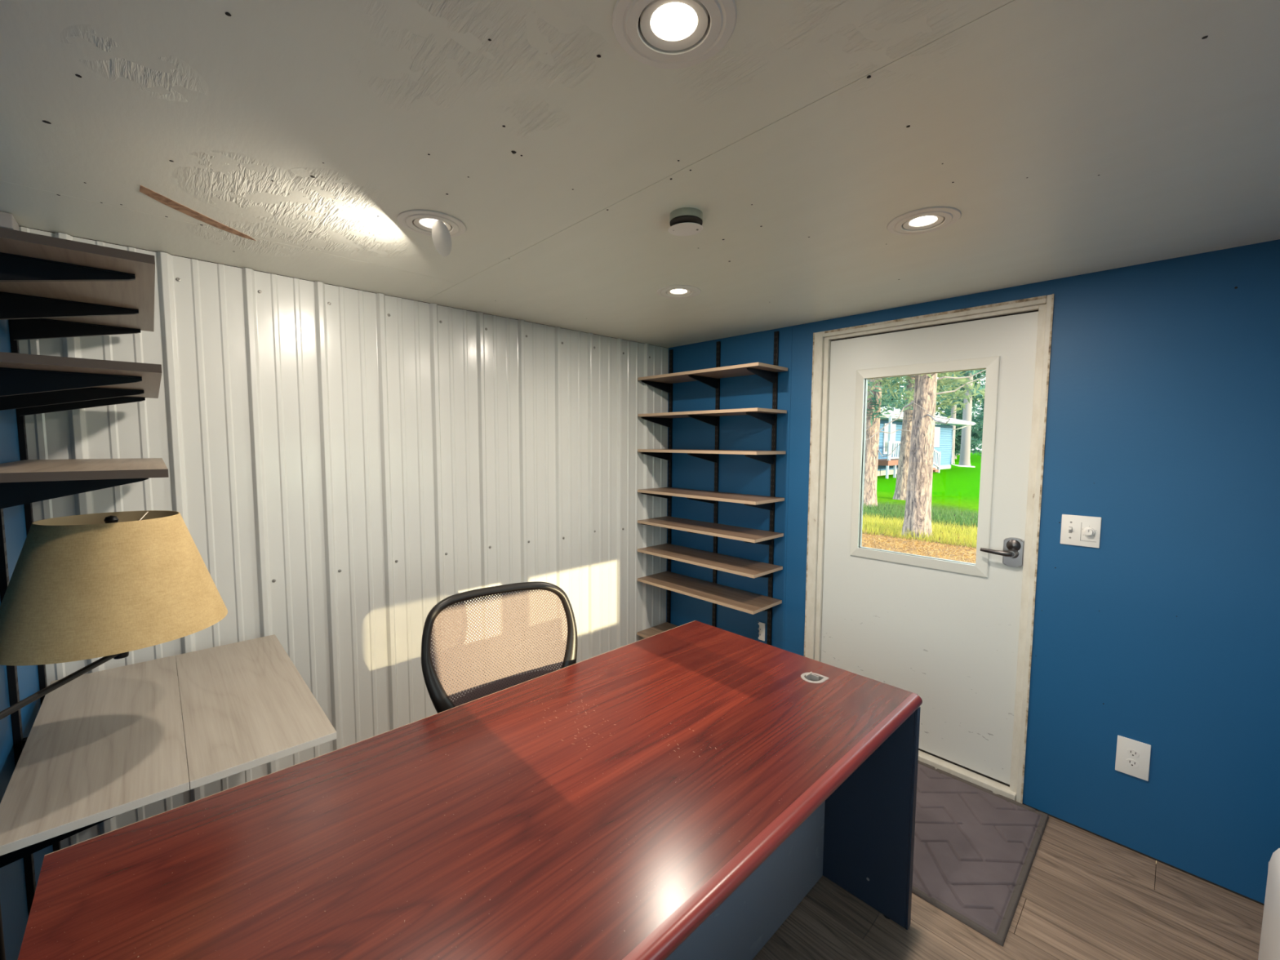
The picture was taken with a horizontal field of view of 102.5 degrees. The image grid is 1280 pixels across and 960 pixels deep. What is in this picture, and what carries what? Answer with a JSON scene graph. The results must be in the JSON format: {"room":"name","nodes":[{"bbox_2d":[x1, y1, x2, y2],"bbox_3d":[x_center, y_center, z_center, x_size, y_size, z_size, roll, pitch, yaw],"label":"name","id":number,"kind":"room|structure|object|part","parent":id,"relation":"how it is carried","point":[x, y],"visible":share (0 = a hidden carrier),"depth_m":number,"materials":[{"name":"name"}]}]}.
{"room":"office","nodes":[
{"label":"office","id":0,"kind":"room"},
{"bbox_2d":[0,319,53,959],"bbox_3d":[-0.928,0.388,0.550,0.060,2.129,2.810,-4,6,-43],"label":"wall","id":1,"kind":"structure","parent":0,"point":[13,895],"depth_m":1.33,"materials":[{"name":"blue paint"}]},
{"bbox_2d":[0,508,35,915],"bbox_3d":[-1.553,0.247,1.254,0.013,1.900,0.025,-4,6,-43],"label":"shelf standard","id":2,"kind":"object","parent":1,"relation":"attached to","point":[11,670],"visible":0.34,"depth_m":1.27,"materials":[{"name":"black metal"}]},
{"bbox_2d":[0,226,155,340],"bbox_3d":[-1.378,-0.423,1.246,0.292,0.086,0.883,-4,6,-43],"label":"wall shelf","id":3,"kind":"object","parent":2,"relation":"attached to","point":[51,286],"visible":1,"depth_m":1.19,"materials":[{"name":"brown wood"}]},
{"bbox_2d":[0,351,161,416],"bbox_3d":[-1.379,-0.209,1.261,0.292,0.086,0.883,-4,6,-43],"label":"wall shelf","id":4,"kind":"object","parent":2,"relation":"attached to","point":[32,384],"visible":1,"depth_m":1.04,"materials":[{"name":"brown wood"}]},
{"bbox_2d":[0,457,168,508],"bbox_3d":[-1.380,0.002,1.277,0.292,0.086,0.883,-4,6,-43],"label":"wall shelf","id":5,"kind":"object","parent":2,"relation":"attached to","point":[24,482],"visible":1,"depth_m":1.03,"materials":[{"name":"brown wood"}]},
{"bbox_2d":[0,634,337,867],"bbox_3d":[-1.283,0.678,1.426,0.574,0.109,0.897,-4,6,-43],"label":"countertop","id":6,"kind":"structure","parent":2,"relation":"attached to","point":[100,746],"depth_m":1.28,"materials":[{"name":"grey wood"}]},
{"bbox_2d":[8,319,60,852],"bbox_3d":[-1.834,0.224,1.549,0.013,1.900,0.025,-4,6,-43],"label":"shelf standard","id":7,"kind":"object","parent":1,"relation":"attached to","point":[14,344],"visible":0.27,"depth_m":1.52,"materials":[{"name":"black metal"}]},
{"bbox_2d":[18,226,668,849],"bbox_3d":[-0.858,0.238,2.577,2.960,2.129,0.078,-4,6,-43],"label":"wall","id":8,"kind":"structure","parent":0,"point":[343,464],"depth_m":2.23,"materials":[{"name":"white metal"}]},
{"bbox_3d":[-1.839,0.305,1.618,0.094,2.127,0.005,-4,6,-43],"label":"steel panel","id":9,"kind":"part","parent":8,"relation":"part of","materials":[{"name":"white metal"}]},
{"bbox_3d":[-1.468,0.282,1.960,0.914,2.127,0.019,-4,6,-43],"label":"steel panel","id":10,"kind":"part","parent":8,"relation":"part of","materials":[{"name":"white metal"}]},
{"bbox_3d":[-0.804,0.238,2.587,0.914,2.127,0.019,-4,6,-43],"label":"steel panel","id":11,"kind":"part","parent":8,"relation":"part of","materials":[{"name":"white metal"}]},
{"bbox_3d":[-0.140,0.195,3.216,0.917,2.127,0.019,-4,6,-43],"label":"steel panel","id":12,"kind":"part","parent":8,"relation":"part of","materials":[{"name":"white metal"}]},
{"bbox_2d":[0,0,1279,347],"bbox_3d":[0.108,-0.774,1.486,2.960,0.061,2.870,-4,6,-43],"label":"ceiling","id":13,"kind":"structure","parent":0,"point":[287,138],"depth_m":1.10,"materials":[{"name":"white paint"}]},
{"bbox_2d":[0,211,19,231],"bbox_3d":[-1.810,-0.730,1.470,0.030,0.041,0.102,-4,6,-43],"label":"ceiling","id":14,"kind":"structure","parent":13,"relation":"attached to","point":[7,220],"depth_m":1.44,"materials":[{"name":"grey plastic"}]},
{"bbox_3d":[-1.298,-0.779,1.784,1.209,0.012,0.383,-4,6,-43],"label":"plywood panel","id":15,"kind":"part","parent":13,"relation":"part of","materials":[{"name":"paint"}]},
{"bbox_2d":[397,209,466,256],"bbox_3d":[-0.606,-0.720,1.502,0.187,0.125,0.187,-4,6,-43],"label":"recessed light","id":16,"kind":"object","parent":13,"relation":"in","point":[441,226],"visible":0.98,"depth_m":1.49,"materials":[{"name":"white"}]},
{"bbox_3d":[-0.351,-0.701,0.789,1.209,0.012,2.365,-4,6,-43],"label":"plywood panel","id":17,"kind":"part","parent":13,"relation":"part of","materials":[{"name":"paint"}]},
{"bbox_3d":[0.014,-0.823,2.464,1.629,0.012,1.200,-4,6,-43],"label":"plywood panel","id":18,"kind":"part","parent":13,"relation":"part of","materials":[{"name":"paint"}]},
{"bbox_2d":[612,0,737,68],"bbox_3d":[0.051,-0.706,0.776,0.187,0.040,0.187,-4,6,-43],"label":"recessed light","id":19,"kind":"object","parent":13,"relation":"in","point":[668,33],"visible":1,"depth_m":0.79,"materials":[{"name":"white"}]},
{"bbox_2d":[656,284,701,298],"bbox_3d":[0.163,-0.808,2.163,0.187,0.040,0.187,-4,6,-43],"label":"recessed light","id":20,"kind":"object","parent":13,"relation":"in","point":[674,291],"visible":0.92,"depth_m":2.16,"materials":[{"name":"white"}]},
{"bbox_2d":[667,207,702,235],"bbox_3d":[0.131,-0.726,1.452,0.100,0.031,0.127,0,4,-5],"label":"smoke detector","id":21,"kind":"object","parent":13,"relation":"attached to","point":[683,221],"visible":1,"depth_m":1.42,"materials":[{"name":"white plastic"}]},
{"bbox_3d":[0.130,-0.716,1.466,0.100,0.007,0.100,-4,6,-43],"label":"plate","id":22,"kind":"part","parent":21,"relation":"part of","materials":[{"name":"white plastic"}]},
{"bbox_2d":[886,206,961,235],"bbox_3d":[0.810,-0.754,1.467,0.187,0.040,0.187,-4,6,-43],"label":"recessed light","id":23,"kind":"object","parent":13,"relation":"in","point":[928,220],"visible":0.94,"depth_m":1.46,"materials":[{"name":"white"}]},
{"bbox_3d":[0.960,-0.745,1.470,1.629,0.012,1.550,-4,6,-43],"label":"plywood panel","id":24,"kind":"part","parent":13,"relation":"part of","materials":[{"name":"paint"}]},
{"bbox_2d":[666,239,1279,906],"bbox_3d":[1.186,0.249,2.551,0.092,2.129,2.810,-4,6,-43],"label":"wall","id":25,"kind":"structure","parent":0,"point":[1162,426],"depth_m":1.84,"materials":[{"name":"blue paint"}]},
{"bbox_2d":[666,349,673,623],"bbox_3d":[0.204,0.083,3.503,0.013,1.912,0.025,-4,6,-43],"label":"shelf standard","id":26,"kind":"object","parent":25,"relation":"attached to","point":[671,351],"visible":0.7,"depth_m":3.49,"materials":[{"name":"black metal"}]},
{"bbox_2d":[637,571,782,614],"bbox_3d":[0.392,0.701,3.130,0.284,0.080,0.893,-4,6,-43],"label":"wall shelf","id":27,"kind":"object","parent":26,"relation":"attached to","point":[744,601],"visible":1,"depth_m":3.05,"materials":[{"name":"beige wood"}]},
{"bbox_2d":[637,515,783,545],"bbox_3d":[0.394,0.320,3.102,0.284,0.080,0.893,-4,6,-43],"label":"wall shelf","id":28,"kind":"object","parent":26,"relation":"attached to","point":[744,534],"visible":1,"depth_m":3.00,"materials":[{"name":"beige wood"}]},
{"bbox_2d":[637,487,784,510],"bbox_3d":[0.395,0.120,3.087,0.284,0.080,0.893,-4,6,-43],"label":"wall shelf","id":29,"kind":"object","parent":26,"relation":"attached to","point":[708,496],"visible":1,"depth_m":2.98,"materials":[{"name":"beige wood"}]},
{"bbox_2d":[637,448,786,465],"bbox_3d":[0.396,-0.139,3.068,0.284,0.080,0.893,-4,6,-43],"label":"wall shelf","id":30,"kind":"object","parent":26,"relation":"attached to","point":[766,456],"visible":1,"depth_m":2.98,"materials":[{"name":"beige wood"}]},
{"bbox_2d":[638,362,787,393],"bbox_3d":[0.398,-0.592,3.034,0.284,0.080,0.893,-4,6,-43],"label":"wall shelf","id":31,"kind":"object","parent":26,"relation":"attached to","point":[709,376],"visible":1,"depth_m":2.96,"materials":[{"name":"beige wood"}]},
{"bbox_2d":[711,341,720,626],"bbox_3d":[0.477,0.105,3.216,0.013,1.912,0.025,-4,6,-43],"label":"shelf standard","id":32,"kind":"object","parent":25,"relation":"attached to","point":[718,343],"visible":0.7,"depth_m":3.20,"materials":[{"name":"black metal"}]},
{"bbox_2d":[636,622,678,638],"bbox_3d":[0.391,1.060,3.156,0.284,0.080,0.893,-4,6,-43],"label":"wall shelf","id":33,"kind":"object","parent":32,"relation":"attached to","point":[661,628],"visible":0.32,"depth_m":3.42,"materials":[{"name":"beige wood"}]},
{"bbox_2d":[637,543,782,578],"bbox_3d":[0.393,0.507,3.115,0.284,0.080,0.893,-4,6,-43],"label":"wall shelf","id":34,"kind":"object","parent":32,"relation":"attached to","point":[734,565],"visible":1,"depth_m":3.03,"materials":[{"name":"beige wood"}]},
{"bbox_2d":[638,407,786,427],"bbox_3d":[0.397,-0.363,3.051,0.284,0.080,0.893,-4,6,-43],"label":"wall shelf","id":35,"kind":"object","parent":32,"relation":"attached to","point":[766,415],"visible":1,"depth_m":2.96,"materials":[{"name":"beige wood"}]},
{"bbox_2d":[756,621,765,640],"bbox_3d":[0.713,0.891,3.024,0.009,0.105,0.052,-4,6,-43],"label":"outlet","id":36,"kind":"object","parent":25,"relation":"attached to","point":[760,626],"visible":1,"depth_m":3.02,"materials":[{"name":"white plastic"}]},
{"bbox_2d":[766,331,779,645],"bbox_3d":[0.755,0.128,2.923,0.013,1.912,0.025,-4,6,-43],"label":"shelf standard","id":37,"kind":"object","parent":25,"relation":"attached to","point":[775,361],"visible":0.78,"depth_m":2.91,"materials":[{"name":"black metal"}]},
{"bbox_2d":[804,293,1053,803],"bbox_3d":[1.281,0.286,2.445,0.102,2.073,0.996,-4,6,-43],"label":"door frame","id":38,"kind":"structure","parent":25,"relation":"attached to","point":[1044,304],"depth_m":2.19,"materials":[{"name":"paint"}]},
{"bbox_2d":[820,310,1038,786],"bbox_3d":[1.278,0.293,2.421,0.100,1.996,0.867,-4,6,-43],"label":"door","id":39,"kind":"structure","parent":25,"relation":"in","point":[944,632],"depth_m":2.33,"materials":[{"name":"paint"}]},
{"bbox_3d":[1.313,-0.067,2.413,0.004,0.849,0.515,-4,6,-43],"label":"pane","id":40,"kind":"part","parent":39,"relation":"part of","materials":[{"name":"clear glass"}]},
{"bbox_3d":[1.293,-0.065,2.393,0.027,0.940,0.600,-4,6,-43],"label":"window moulding","id":41,"kind":"part","parent":39,"relation":"part of","materials":[{"name":"white paint"}]},
{"bbox_3d":[1.492,0.302,2.144,0.030,0.022,0.120,-4,6,-43],"label":"lever","id":42,"kind":"part","parent":39,"relation":"part of","materials":[{"name":"silver metal"}]},
{"bbox_3d":[1.552,0.300,2.133,0.014,0.122,0.072,-4,6,-43],"label":"lock plate","id":43,"kind":"part","parent":39,"relation":"part of","materials":[{"name":"silver metal"}]},
{"bbox_2d":[1060,514,1101,547],"bbox_3d":[1.673,0.194,1.951,0.023,0.116,0.115,-4,6,-43],"label":"switch plate","id":44,"kind":"object","parent":25,"relation":"attached to","point":[1076,530],"visible":1,"depth_m":1.95,"materials":[{"name":"white plastic"}]},
{"bbox_2d":[1115,735,1151,781],"bbox_3d":[1.805,1.018,1.880,0.008,0.135,0.089,-4,6,-43],"label":"outlet plate","id":45,"kind":"object","parent":25,"relation":"attached to","point":[1132,757],"visible":1,"depth_m":1.88,"materials":[{"name":"white plastic"}]},
{"bbox_2d":[1125,759,1138,767],"bbox_3d":[1.803,1.037,1.879,0.001,0.027,0.033,-4,6,-43],"label":"receptacle","id":46,"kind":"object","parent":45,"relation":"attached to","point":[1129,762],"depth_m":1.88,"materials":[{"name":"white plastic"}]},
{"bbox_2d":[1126,749,1139,757],"bbox_3d":[1.803,0.999,1.877,0.001,0.027,0.033,-4,6,-43],"label":"receptacle","id":47,"kind":"object","parent":45,"relation":"attached to","point":[1130,753],"depth_m":1.88,"materials":[{"name":"white plastic"}]},
{"bbox_2d":[752,810,1263,959],"bbox_3d":[0.098,1.409,1.648,2.840,0.060,2.750,-4,6,-43],"label":"floor","id":48,"kind":"structure","parent":0,"point":[1086,895],"depth_m":1.61,"materials":[{"name":"brown wood"}]},
{"bbox_2d":[0,510,227,959],"bbox_3d":[-1.184,0.744,1.191,0.399,1.321,0.516,-4,6,-43],"label":"floor lamp","id":49,"kind":"object","parent":48,"relation":"on","point":[113,584],"visible":1,"depth_m":1.08,"materials":[{"name":"fabric"}]},
{"bbox_3d":[-1.185,0.417,1.048,0.013,0.017,0.331,-1,4,-13],"label":"swing arm","id":50,"kind":"part","parent":49,"relation":"part of","materials":[{"name":"black metal"}]},
{"bbox_3d":[-1.222,0.218,1.195,0.398,0.264,0.398,-4,6,-43],"label":"lamp shade","id":51,"kind":"part","parent":49,"relation":"part of","materials":[{"name":"fabric"}]},
{"bbox_2d":[113,651,128,659],"bbox_3d":[-1.222,0.355,1.205,0.034,0.125,0.034,-4,6,-43],"label":"socket","id":52,"kind":"object","parent":49,"relation":"attached to","point":[121,655],"depth_m":1.20,"materials":[{"name":"black plastic"}]},
{"bbox_2d":[17,620,922,959],"bbox_3d":[-0.119,1.030,1.264,1.820,0.750,0.893,-4,6,-43],"label":"desk","id":53,"kind":"object","parent":48,"relation":"on","point":[678,793],"visible":1,"depth_m":1.05,"materials":[{"name":"brown wood"}]},
{"bbox_3d":[-0.010,1.057,1.152,1.756,0.706,0.018,-4,6,-43],"label":"modesty panel","id":54,"kind":"part","parent":53,"relation":"part of","materials":[{"name":"wood"}]},
{"bbox_3d":[0.528,1.006,1.879,0.026,0.706,0.869,-4,6,-43],"label":"panel","id":55,"kind":"part","parent":53,"relation":"part of","materials":[{"name":"blue wood"}]},
{"bbox_2d":[421,581,577,713],"bbox_3d":[-0.322,0.880,1.589,0.594,0.999,0.623,-3,5,-33],"label":"office chair","id":56,"kind":"object","parent":48,"relation":"on","point":[442,701],"visible":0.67,"depth_m":1.73,"materials":[{"name":"fabric"}]},
{"bbox_2d":[911,760,1048,946],"bbox_3d":[1.099,1.346,2.069,0.771,0.016,0.761,-4,6,-43],"label":"door mat","id":57,"kind":"object","parent":48,"relation":"on","point":[975,847],"visible":0.48,"depth_m":1.88,"materials":[{"name":"grey"}]},
{"bbox_2d":[1257,848,1279,959],"bbox_3d":[1.456,1.221,1.095,0.890,0.409,0.102,-4,6,-43],"label":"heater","id":58,"kind":"object","parent":48,"relation":"on","point":[1269,944],"visible":1,"depth_m":1.35,"materials":[{"name":"white metal"}]},
{"label":"outside","id":59,"kind":"structure","parent":0,"visible":0},
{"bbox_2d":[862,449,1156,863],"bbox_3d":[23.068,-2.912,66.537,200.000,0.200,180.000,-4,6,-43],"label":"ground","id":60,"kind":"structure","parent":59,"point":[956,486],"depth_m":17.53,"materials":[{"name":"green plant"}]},
{"bbox_2d":[862,376,912,506],"bbox_3d":[6.357,-4.251,14.436,3.132,10.000,3.235,4,6,41],"label":"pine tree","id":61,"kind":"object","parent":60,"relation":"on","point":[873,413],"visible":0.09,"depth_m":14.32,"materials":[{"name":"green plant"}]},
{"bbox_3d":[6.336,-5.210,14.464,3.059,7.490,3.072,1,4,13],"label":"crown","id":62,"kind":"part","parent":61,"relation":"part of","materials":[{"name":"green plant"}]},
{"bbox_2d":[880,377,906,407],"bbox_3d":[24.842,-9.599,52.208,6.716,15.266,6.439,-1,5,-22],"label":"pine tree","id":63,"kind":"object","parent":60,"relation":"on","point":[891,399],"visible":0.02,"depth_m":51.69,"materials":[{"name":"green plant"}]},
{"bbox_2d":[877,416,940,478],"bbox_3d":[15.142,-1.856,29.177,8.100,3.130,1.180,-4,6,-43],"label":"porch","id":64,"kind":"object","parent":60,"relation":"on","point":[891,460],"visible":0.3,"depth_m":26.48,"materials":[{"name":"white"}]},
{"bbox_3d":[12.592,-0.400,26.146,0.100,0.650,0.100,-4,6,-43],"label":"post","id":65,"kind":"part","parent":64,"relation":"part of","materials":[{"name":"grey wood"}]},
{"bbox_3d":[12.687,-2.100,26.089,0.120,2.210,0.120,-4,6,-43],"label":"roof post","id":66,"kind":"part","parent":64,"relation":"part of","materials":[{"name":"grey wood"}]},
{"bbox_3d":[14.424,-2.039,27.739,5.100,0.100,0.070,-4,6,-43],"label":"rail","id":67,"kind":"part","parent":64,"relation":"part of","materials":[{"name":"grey wood"}]},
{"bbox_3d":[13.318,-0.448,26.832,0.100,0.650,0.100,-4,6,-43],"label":"post","id":68,"kind":"part","parent":64,"relation":"part of","materials":[{"name":"grey wood"}]},
{"bbox_2d":[861,525,976,563],"bbox_3d":[4.411,1.124,9.152,4.415,0.030,4.456,-4,6,-43],"label":"litter","id":69,"kind":"object","parent":60,"relation":"on","point":[864,538],"visible":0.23,"depth_m":8.86,"materials":[{"name":"brown"}]},
{"bbox_2d":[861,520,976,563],"bbox_3d":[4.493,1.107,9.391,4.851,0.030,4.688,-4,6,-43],"label":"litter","id":70,"kind":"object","parent":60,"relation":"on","point":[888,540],"visible":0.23,"depth_m":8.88,"materials":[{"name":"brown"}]},
{"bbox_2d":[862,513,977,548],"bbox_3d":[5.421,0.931,10.612,2.366,0.220,4.326,-4,6,-43],"label":"grass","id":71,"kind":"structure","parent":60,"relation":"on","point":[869,522],"depth_m":10.09,"materials":[{"name":"yellow plant"}]},
{"bbox_2d":[862,501,978,527],"bbox_3d":[6.743,0.763,13.232,2.446,0.180,5.166,-4,6,-43],"label":"grass","id":72,"kind":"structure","parent":60,"relation":"on","point":[895,510],"depth_m":12.66,"materials":[{"name":"green plant"}]},
{"bbox_2d":[865,368,986,538],"bbox_3d":[5.273,-3.408,9.748,3.834,9.000,3.650,-4,6,-43],"label":"pine tree","id":73,"kind":"object","parent":60,"relation":"on","point":[917,512],"visible":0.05,"depth_m":9.72,"materials":[{"name":"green plant"}]},
{"bbox_3d":[5.299,-4.474,9.667,3.770,6.197,3.585,-4,6,-43],"label":"crown","id":74,"kind":"part","parent":73,"relation":"part of","materials":[{"name":"green plant"}]},
{"bbox_2d":[877,406,975,475],"bbox_3d":[13.341,-2.824,32.998,21.825,4.480,9.143,-4,6,-43],"label":"house","id":75,"kind":"structure","parent":60,"relation":"on","point":[943,444],"depth_m":34.07,"materials":[{"name":"blue wood"}]},
{"bbox_3d":[13.811,-2.310,28.652,0.650,1.460,0.015,-4,6,-43],"label":"pane","id":76,"kind":"part","parent":75,"relation":"part of","materials":[{"name":"grey glass"}]},
{"bbox_3d":[14.348,-2.345,29.160,0.650,1.460,0.015,-4,6,-43],"label":"pane","id":77,"kind":"part","parent":75,"relation":"part of","materials":[{"name":"grey glass"}]},
{"bbox_3d":[19.953,-2.886,34.451,0.800,1.110,0.015,-4,6,-43],"label":"pane","id":78,"kind":"part","parent":75,"relation":"part of","materials":[{"name":"grey"}]},
{"bbox_2d":[881,371,984,500],"bbox_3d":[8.519,-4.373,16.222,3.952,10.000,3.628,1,4,5],"label":"pine tree","id":79,"kind":"object","parent":60,"relation":"on","point":[900,489],"visible":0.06,"depth_m":16.19,"materials":[{"name":"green plant"}]},
{"bbox_3d":[8.524,-5.544,16.136,3.952,7.297,3.628,1,4,5],"label":"crown","id":80,"kind":"part","parent":79,"relation":"part of","materials":[{"name":"green plant"}]},
{"bbox_2d":[935,378,974,455],"bbox_3d":[41.316,-11.383,68.304,6.510,16.603,8.014,2,4,19],"label":"pine tree","id":81,"kind":"object","parent":60,"relation":"on","point":[941,408],"visible":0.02,"depth_m":67.98,"materials":[{"name":"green plant"}]},
{"bbox_2d":[936,371,982,463],"bbox_3d":[28.022,-8.971,45.715,3.957,15.000,4.278,2,5,21],"label":"pine tree","id":82,"kind":"object","parent":60,"relation":"on","point":[953,409],"visible":0.02,"depth_m":45.74,"materials":[{"name":"grey plant"}]},
{"bbox_3d":[28.032,-11.260,45.545,3.957,9.283,4.278,2,5,21],"label":"crown","id":83,"kind":"part","parent":82,"relation":"part of","materials":[{"name":"green plant"}]},
{"bbox_2d":[935,373,982,458],"bbox_3d":[37.117,-10.225,60.036,6.029,15.473,6.326,0,4,-6],"label":"pine tree","id":84,"kind":"object","parent":60,"relation":"on","point":[938,403],"visible":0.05,"depth_m":60.28,"materials":[{"name":"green plant"}]},
{"bbox_2d":[938,369,986,466],"bbox_3d":[26.136,-9.143,41.145,3.913,16.000,4.438,-4,6,-43],"label":"pine tree","id":85,"kind":"object","parent":60,"relation":"on","point":[965,450],"visible":0.12,"depth_m":41.03,"materials":[{"name":"grey plant"}]},
{"bbox_3d":[26.145,-11.158,40.996,3.913,10.525,4.438,-4,6,-43],"label":"crown","id":86,"kind":"part","parent":85,"relation":"part of","materials":[{"name":"green plant"}]},
{"bbox_2d":[939,368,986,456],"bbox_3d":[33.660,-9.727,52.228,6.117,15.600,7.529,-4,6,-43],"label":"pine tree","id":87,"kind":"object","parent":60,"relation":"on","point":[978,434],"visible":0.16,"depth_m":51.79,"materials":[{"name":"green plant"}]},
{"bbox_2d":[974,381,984,446],"bbox_3d":[43.019,-9.535,62.423,5.641,13.800,5.376,0,4,-3],"label":"pine tree","id":88,"kind":"object","parent":60,"relation":"on","point":[983,402],"visible":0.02,"depth_m":63.56,"materials":[{"name":"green plant"}]},
{"bbox_2d":[973,373,986,441],"bbox_3d":[50.627,-10.369,74.479,6.058,13.753,6.486,1,4,6],"label":"pine tree","id":89,"kind":"object","parent":60,"relation":"on","point":[976,408],"visible":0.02,"depth_m":75.22,"materials":[{"name":"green plant"}]}
]}

